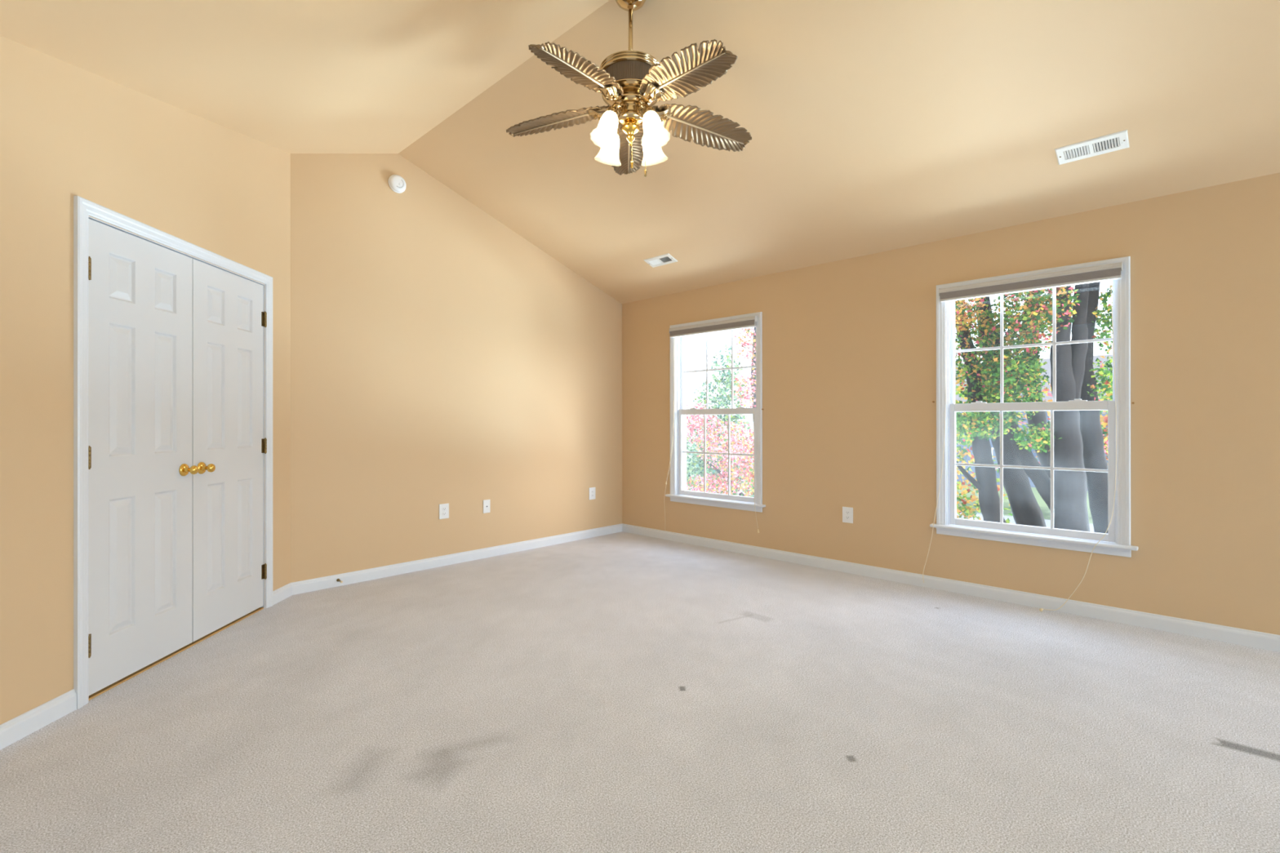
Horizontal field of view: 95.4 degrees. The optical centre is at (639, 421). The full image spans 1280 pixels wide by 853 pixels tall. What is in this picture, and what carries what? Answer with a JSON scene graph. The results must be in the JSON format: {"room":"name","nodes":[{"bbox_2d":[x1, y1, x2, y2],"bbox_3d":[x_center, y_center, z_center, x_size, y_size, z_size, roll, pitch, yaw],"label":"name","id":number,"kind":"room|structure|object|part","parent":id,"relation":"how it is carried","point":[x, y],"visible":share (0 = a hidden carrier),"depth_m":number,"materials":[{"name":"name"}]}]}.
{"room":"empty bedroom","nodes":[
{"label":"empty bedroom","id":0,"kind":"room"},
{"bbox_2d":[0,35,290,724],"bbox_3d":[-2.390,-0.287,2.749,0.120,3.129,2.412,0,0,-2],"label":"wall","id":1,"kind":"structure","parent":0,"point":[68,131],"depth_m":2.32,"materials":[{"name":"beige paint"}]},
{"bbox_2d":[0,688,76,750],"bbox_3d":[-2.293,1.135,1.963,0.014,0.083,0.836,0,0,-2],"label":"baseboard","id":2,"kind":"structure","parent":1,"relation":"attached to","point":[22,726],"depth_m":2.22,"materials":[{"name":"white paint"}]},
{"bbox_2d":[88,218,198,695],"bbox_3d":[-2.318,0.151,2.744,0.100,2.012,0.616,0,0,-2],"label":"door","id":3,"kind":"structure","parent":1,"relation":"in","point":[141,468],"depth_m":2.71,"materials":[{"name":"white paint"}]},
{"bbox_3d":[-2.306,0.249,2.993,0.058,0.047,0.047,0,0,-2],"label":"knob","id":4,"kind":"part","parent":3,"relation":"part of","materials":[{"name":"gold metal"}]},
{"bbox_2d":[73,195,272,709],"bbox_3d":[-2.374,0.127,3.054,0.105,2.100,1.347,0,0,-2],"label":"trim","id":5,"kind":"structure","parent":1,"relation":"attached to","point":[83,208],"depth_m":2.42,"materials":[{"name":"white paint"}]},
{"bbox_2d":[192,258,266,642],"bbox_3d":[-2.341,0.152,3.365,0.100,2.012,0.616,0,0,-2],"label":"door","id":6,"kind":"structure","parent":1,"relation":"in","point":[229,571],"depth_m":3.31,"materials":[{"name":"white paint"}]},
{"bbox_3d":[-2.310,0.249,3.118,0.058,0.047,0.047,0,0,-2],"label":"knob","id":7,"kind":"part","parent":6,"relation":"part of","materials":[{"name":"gold metal"}]},
{"bbox_2d":[272,582,292,604],"bbox_3d":[-2.362,1.137,3.842,0.014,0.083,0.226,0,0,-2],"label":"baseboard","id":8,"kind":"structure","parent":1,"relation":"attached to","point":[284,592],"depth_m":3.84,"materials":[{"name":"white paint"}]},
{"bbox_2d":[290,153,622,582],"bbox_3d":[-1.918,-0.354,4.545,0.150,3.465,5.152,0,0,44],"label":"wall","id":9,"kind":"structure","parent":0,"point":[439,355],"depth_m":4.67,"materials":[{"name":"beige paint"}]},
{"bbox_2d":[387,174,405,193],"bbox_3d":[-1.858,-1.827,4.473,0.041,0.136,0.136,0,0,44],"label":"smoke detector","id":10,"kind":"object","parent":9,"relation":"attached to","point":[397,184],"visible":1,"depth_m":4.46,"materials":[{"name":"white plastic"}]},
{"bbox_2d":[439,503,448,519],"bbox_3d":[-1.601,0.735,4.762,0.009,0.122,0.085,0,0,44],"label":"power outlet","id":11,"kind":"object","parent":9,"relation":"attached to","point":[443,508],"visible":1,"depth_m":4.76,"materials":[{"name":"white plastic"}]},
{"bbox_2d":[291,523,622,595],"bbox_3d":[-1.278,1.137,5.096,0.014,0.083,3.171,0,0,44],"label":"baseboard","id":12,"kind":"structure","parent":9,"relation":"attached to","point":[326,582],"depth_m":4.73,"materials":[{"name":"white paint"}]},
{"bbox_2d":[483,499,489,513],"bbox_3d":[-1.328,0.737,5.048,0.009,0.114,0.068,0,0,44],"label":"phone jack","id":13,"kind":"object","parent":9,"relation":"attached to","point":[486,502],"visible":1,"depth_m":5.04,"materials":[{"name":"white plastic"}]},
{"bbox_2d":[589,487,595,499],"bbox_3d":[-0.485,0.735,5.935,0.009,0.122,0.085,0,0,44],"label":"power outlet","id":14,"kind":"object","parent":9,"relation":"attached to","point":[592,490],"visible":1,"depth_m":5.93,"materials":[{"name":"white plastic"}]},
{"bbox_2d":[0,531,1279,852],"bbox_3d":[1.543,1.297,1.252,9.700,0.250,5.152,0,0,44],"label":"floor","id":15,"kind":"structure","parent":0,"point":[619,692],"depth_m":2.22,"materials":[{"name":"grey carpet"}]},
{"bbox_2d":[0,0,1279,303],"bbox_3d":[1.540,-1.736,1.256,9.700,1.035,5.152,0,0,44],"label":"ceiling","id":16,"kind":"structure","parent":0,"point":[873,126],"depth_m":3.05,"materials":[{"name":"beige paint"}]},
{"bbox_2d":[506,0,751,177],"bbox_3d":[-0.044,-1.629,2.728,1.210,0.893,1.209,0,0,44],"label":"ceiling fan","id":17,"kind":"object","parent":16,"relation":"hanging from","point":[630,82],"visible":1,"depth_m":2.68,"materials":[{"name":"gold metal"}]},
{"bbox_3d":[-0.398,-1.474,2.861,0.531,0.079,0.221,0,13,15],"label":"blade","id":18,"kind":"part","parent":17,"relation":"part of","materials":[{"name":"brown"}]},
{"bbox_3d":[-0.247,-1.475,2.457,0.221,0.079,0.531,15,8,32],"label":"blade","id":19,"kind":"part","parent":17,"relation":"part of","materials":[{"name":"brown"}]},
{"bbox_3d":[-0.159,-1.340,2.647,0.141,0.157,0.135,0,0,44],"label":"lamp shade","id":20,"kind":"part","parent":17,"relation":"part of","materials":[{"name":"white glass"}]},
{"bbox_3d":[-0.159,-1.340,2.878,0.135,0.157,0.141,0,0,44],"label":"lamp shade","id":21,"kind":"part","parent":17,"relation":"part of","materials":[{"name":"white glass"}]},
{"bbox_3d":[-0.109,-1.447,2.699,0.021,0.061,0.082,0,0,44],"label":"lamp arm","id":22,"kind":"part","parent":17,"relation":"part of","materials":[{"name":"gold metal"}]},
{"bbox_3d":[-0.059,-1.474,3.129,0.221,0.079,0.531,-13,1,-3],"label":"blade","id":23,"kind":"part","parent":17,"relation":"part of","materials":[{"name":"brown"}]},
{"bbox_3d":[0.020,-1.447,2.698,0.082,0.061,0.021,0,0,44],"label":"lamp arm","id":24,"kind":"part","parent":17,"relation":"part of","materials":[{"name":"gold metal"}]},
{"bbox_3d":[0.071,-1.340,2.877,0.141,0.157,0.135,0,0,44],"label":"lamp shade","id":25,"kind":"part","parent":17,"relation":"part of","materials":[{"name":"white glass"}]},
{"bbox_3d":[0.071,-1.340,2.647,0.135,0.157,0.141,0,0,44],"label":"lamp shade","id":26,"kind":"part","parent":17,"relation":"part of","materials":[{"name":"white glass"}]},
{"bbox_3d":[0.184,-1.475,2.475,0.221,0.079,0.531,17,-11,-38],"label":"blade","id":27,"kind":"part","parent":17,"relation":"part of","materials":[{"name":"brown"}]},
{"bbox_3d":[0.299,-1.455,2.885,0.531,0.079,0.221,3,-14,-21],"label":"blade","id":28,"kind":"part","parent":17,"relation":"part of","materials":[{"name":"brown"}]},
{"bbox_2d":[643,253,677,267],"bbox_3d":[0.183,-1.430,5.188,0.300,0.047,0.132,0,0,44],"label":"ceiling vent","id":29,"kind":"object","parent":16,"relation":"in","point":[665,259],"visible":1,"depth_m":5.18,"materials":[{"name":"white metal"}]},
{"bbox_2d":[1054,129,1128,164],"bbox_3d":[2.381,-1.440,3.074,0.300,0.047,0.132,0,0,44],"label":"ceiling vent","id":30,"kind":"object","parent":16,"relation":"in","point":[1118,140],"visible":1,"depth_m":3.06,"materials":[{"name":"white metal"}]},
{"bbox_2d":[622,172,1279,635],"bbox_3d":[3.211,0.043,3.118,9.550,2.660,0.150,0,0,44],"label":"wall","id":31,"kind":"structure","parent":0,"point":[849,345],"depth_m":3.79,"materials":[{"name":"beige paint"}]},
{"bbox_2d":[665,311,765,512],"bbox_3d":[0.718,-0.080,5.453,1.108,1.738,0.202,0,0,44],"label":"window","id":32,"kind":"structure","parent":31,"relation":"in","point":[678,492],"depth_m":5.54,"materials":[{"name":"white paint"}]},
{"bbox_3d":[0.749,-0.479,5.486,0.908,0.812,0.040,0,0,44],"label":"sash","id":33,"kind":"part","parent":32,"relation":"part of","materials":[{"name":"white plastic"}]},
{"bbox_2d":[664,315,759,533],"bbox_3d":[0.628,0.089,5.416,1.087,2.007,0.052,0,0,44],"label":"blind","id":34,"kind":"object","parent":32,"relation":"attached to","point":[748,322],"visible":1,"depth_m":5.36,"materials":[{"name":"grey"}]},
{"bbox_3d":[0.288,0.136,5.739,0.150,1.915,0.043,0,0,44],"label":"pull cord","id":35,"kind":"part","parent":34,"relation":"part of","materials":[{"name":"white fabric"}]},
{"bbox_3d":[0.302,-0.122,5.740,0.013,1.401,0.111,0,0,-41],"label":"pull cord","id":36,"kind":"part","parent":34,"relation":"part of","materials":[{"name":"white fabric"}]},
{"bbox_3d":[0.655,-0.830,5.388,0.968,0.015,0.041,0,0,44],"label":"rail","id":37,"kind":"part","parent":34,"relation":"part of","materials":[{"name":"grey plastic"}]},
{"bbox_3d":[1.003,0.052,5.046,0.044,1.750,0.023,0,0,-3],"label":"pull cord","id":38,"kind":"part","parent":34,"relation":"part of","materials":[{"name":"white fabric"}]},
{"bbox_3d":[0.718,0.300,5.452,0.898,0.840,0.035,0,0,44],"label":"sash","id":39,"kind":"part","parent":32,"relation":"part of","materials":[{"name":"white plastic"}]},
{"bbox_2d":[842,506,853,523],"bbox_3d":[1.614,0.728,4.527,0.085,0.122,0.009,0,0,44],"label":"power outlet","id":40,"kind":"object","parent":31,"relation":"attached to","point":[847,512],"visible":1,"depth_m":4.53,"materials":[{"name":"white plastic"}]},
{"bbox_2d":[622,523,1279,652],"bbox_3d":[3.210,1.131,3.005,9.400,0.083,0.014,0,0,44],"label":"baseboard","id":41,"kind":"structure","parent":31,"relation":"attached to","point":[1251,638],"depth_m":3.79,"materials":[{"name":"white paint"}]},
{"bbox_2d":[929,256,1138,557],"bbox_3d":[2.494,-0.083,3.764,1.108,1.738,0.202,0,0,44],"label":"window","id":42,"kind":"structure","parent":31,"relation":"in","point":[1117,542],"depth_m":3.69,"materials":[{"name":"white paint"}]},
{"bbox_2d":[922,261,1123,611],"bbox_3d":[2.377,0.126,3.726,1.098,2.088,0.080,0,0,44],"label":"blind","id":43,"kind":"object","parent":42,"relation":"attached to","point":[1108,272],"visible":1,"depth_m":3.63,"materials":[{"name":"grey"}]},
{"bbox_3d":[2.050,0.160,4.060,0.164,1.970,0.038,0,0,44],"label":"pull cord","id":44,"kind":"part","parent":43,"relation":"part of","materials":[{"name":"white fabric"}]},
{"bbox_3d":[2.431,-0.834,3.699,0.968,0.015,0.041,0,0,44],"label":"rail","id":45,"kind":"part","parent":43,"relation":"part of","materials":[{"name":"grey"}]},
{"bbox_3d":[2.635,0.170,3.501,0.358,1.992,0.047,0,0,44],"label":"pull cord","id":46,"kind":"part","parent":43,"relation":"part of","materials":[{"name":"white fabric"}]},
{"bbox_3d":[2.494,0.297,3.763,0.898,0.840,0.035,0,0,44],"label":"sash","id":47,"kind":"part","parent":42,"relation":"part of","materials":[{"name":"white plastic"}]},
{"bbox_3d":[2.525,-0.482,3.797,0.908,0.812,0.040,0,0,44],"label":"sash","id":48,"kind":"part","parent":42,"relation":"part of","materials":[{"name":"white plastic"}]},
{"label":"outside","id":49,"kind":"structure","parent":0,"visible":0},
{"bbox_2d":[686,441,1093,524],"bbox_3d":[20.540,4.084,28.038,140.000,0.300,120.150,0,0,44],"label":"ground","id":50,"kind":"structure","parent":49,"point":[1044,508],"depth_m":29.17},
{"bbox_2d":[686,344,754,497],"bbox_3d":[2.193,0.917,16.162,2.847,6.041,2.809,0,0,44],"label":"tree","id":51,"kind":"object","parent":50,"relation":"on","point":[727,380],"visible":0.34,"depth_m":15.88,"materials":[{"name":"green plant"}]},
{"bbox_2d":[686,485,1093,532],"bbox_3d":[12.907,3.917,20.013,120.000,0.030,9.000,0,0,44],"label":"road","id":52,"kind":"structure","parent":50,"relation":"on","point":[1047,522],"depth_m":23.17,"materials":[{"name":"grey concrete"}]},
{"bbox_2d":[955,360,995,471],"bbox_3d":[14.688,0.348,29.318,7.164,7.195,7.115,0,0,44],"label":"autumn tree","id":53,"kind":"object","parent":50,"relation":"on","point":[962,451],"visible":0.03,"depth_m":28.19,"materials":[{"name":"green plant"}]},
{"bbox_2d":[955,440,1013,523],"bbox_3d":[8.281,2.201,16.435,4.426,3.483,3.700,0,0,44],"label":"autumn tree","id":54,"kind":"object","parent":50,"relation":"on","point":[970,512],"visible":0.15,"depth_m":15.52,"materials":[{"name":"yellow plant"}]},
{"bbox_2d":[955,287,1073,527],"bbox_3d":[5.482,-0.137,9.441,3.015,8.185,3.548,0,0,44],"label":"tree","id":55,"kind":"object","parent":50,"relation":"on","point":[1025,380],"visible":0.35,"depth_m":8.65,"materials":[{"name":"green plant"}]},
{"bbox_3d":[5.033,0.766,8.996,0.642,0.700,0.100,0,0,0],"label":"stem","id":56,"kind":"part","parent":55,"relation":"part of","materials":[{"name":"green plant"}]},
{"bbox_3d":[5.378,0.462,8.989,1.042,6.988,0.993,0,0,44],"label":"stem","id":57,"kind":"part","parent":55,"relation":"part of","materials":[{"name":"green plant"}]},
{"bbox_3d":[6.014,0.361,9.268,1.549,7.188,0.484,0,0,-2],"label":"stem","id":58,"kind":"part","parent":55,"relation":"part of","materials":[{"name":"green plant"}]},
{"bbox_3d":[6.121,1.243,8.775,1.512,5.395,0.342,0,0,-2],"label":"stem","id":59,"kind":"part","parent":55,"relation":"part of","materials":[{"name":"green plant"}]},
{"bbox_3d":[6.843,0.755,9.605,1.004,6.367,0.403,0,0,-2],"label":"stem","id":60,"kind":"part","parent":55,"relation":"part of","materials":[{"name":"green plant"}]},
{"bbox_2d":[955,354,1112,487],"bbox_3d":[26.110,-0.060,37.819,13.800,8.000,9.000,0,0,44],"label":"house","id":61,"kind":"structure","parent":50,"relation":"on","point":[1046,366],"depth_m":36.04,"materials":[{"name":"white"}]},
{"bbox_3d":[22.227,2.292,35.908,0.840,1.140,0.020,0,0,44],"label":"pane","id":62,"kind":"part","parent":61,"relation":"part of","materials":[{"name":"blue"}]},
{"bbox_2d":[1017,383,1110,463],"bbox_3d":[18.583,0.964,23.663,6.035,5.947,5.977,0,0,44],"label":"autumn tree","id":63,"kind":"object","parent":50,"relation":"on","point":[1104,424],"visible":0.02,"depth_m":23.59,"materials":[{"name":"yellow plant"}]},
{"bbox_2d":[1025,281,1112,533],"bbox_3d":[7.074,-0.303,7.532,3.063,8.481,2.508,0,0,-24],"label":"forked tree","id":64,"kind":"object","parent":50,"relation":"on","point":[1081,446],"visible":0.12,"depth_m":7.95,"materials":[{"name":"grey plant"}]},
{"bbox_3d":[6.011,0.456,8.017,0.560,6.966,0.595,0,0,44],"label":"stem","id":65,"kind":"part","parent":64,"relation":"part of","materials":[{"name":"grey plant"}]},
{"bbox_3d":[5.986,-1.468,8.006,0.452,2.725,0.240,0,0,-2],"label":"stem","id":66,"kind":"part","parent":64,"relation":"part of","materials":[{"name":"grey plant"}]},
{"bbox_3d":[6.582,0.550,8.312,0.713,6.768,0.344,0,0,-1],"label":"stem","id":67,"kind":"part","parent":64,"relation":"part of","materials":[{"name":"grey plant"}]},
{"bbox_3d":[1.621,3.910,8.148,80.000,0.040,4.750,0,0,44],"label":"path","id":68,"kind":"object","parent":50,"relation":"on","visible":0},
{"bbox_2d":[686,326,755,497],"bbox_3d":[2.024,0.356,9.896,2.748,7.157,1.794,0,0,-21],"label":"tree","id":69,"kind":"object","parent":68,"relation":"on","point":[743,464],"visible":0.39,"depth_m":9.94,"materials":[{"name":"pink plant"}]},
{"bbox_3d":[1.689,1.339,10.092,1.161,1.338,0.119,0,0,-9],"label":"stem","id":70,"kind":"part","parent":69,"relation":"part of","materials":[{"name":"plant"}]},
{"bbox_3d":[2.178,0.857,10.165,0.509,6.156,0.205,0,0,-15],"label":"stem","id":71,"kind":"part","parent":69,"relation":"part of","materials":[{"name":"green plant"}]}
]}

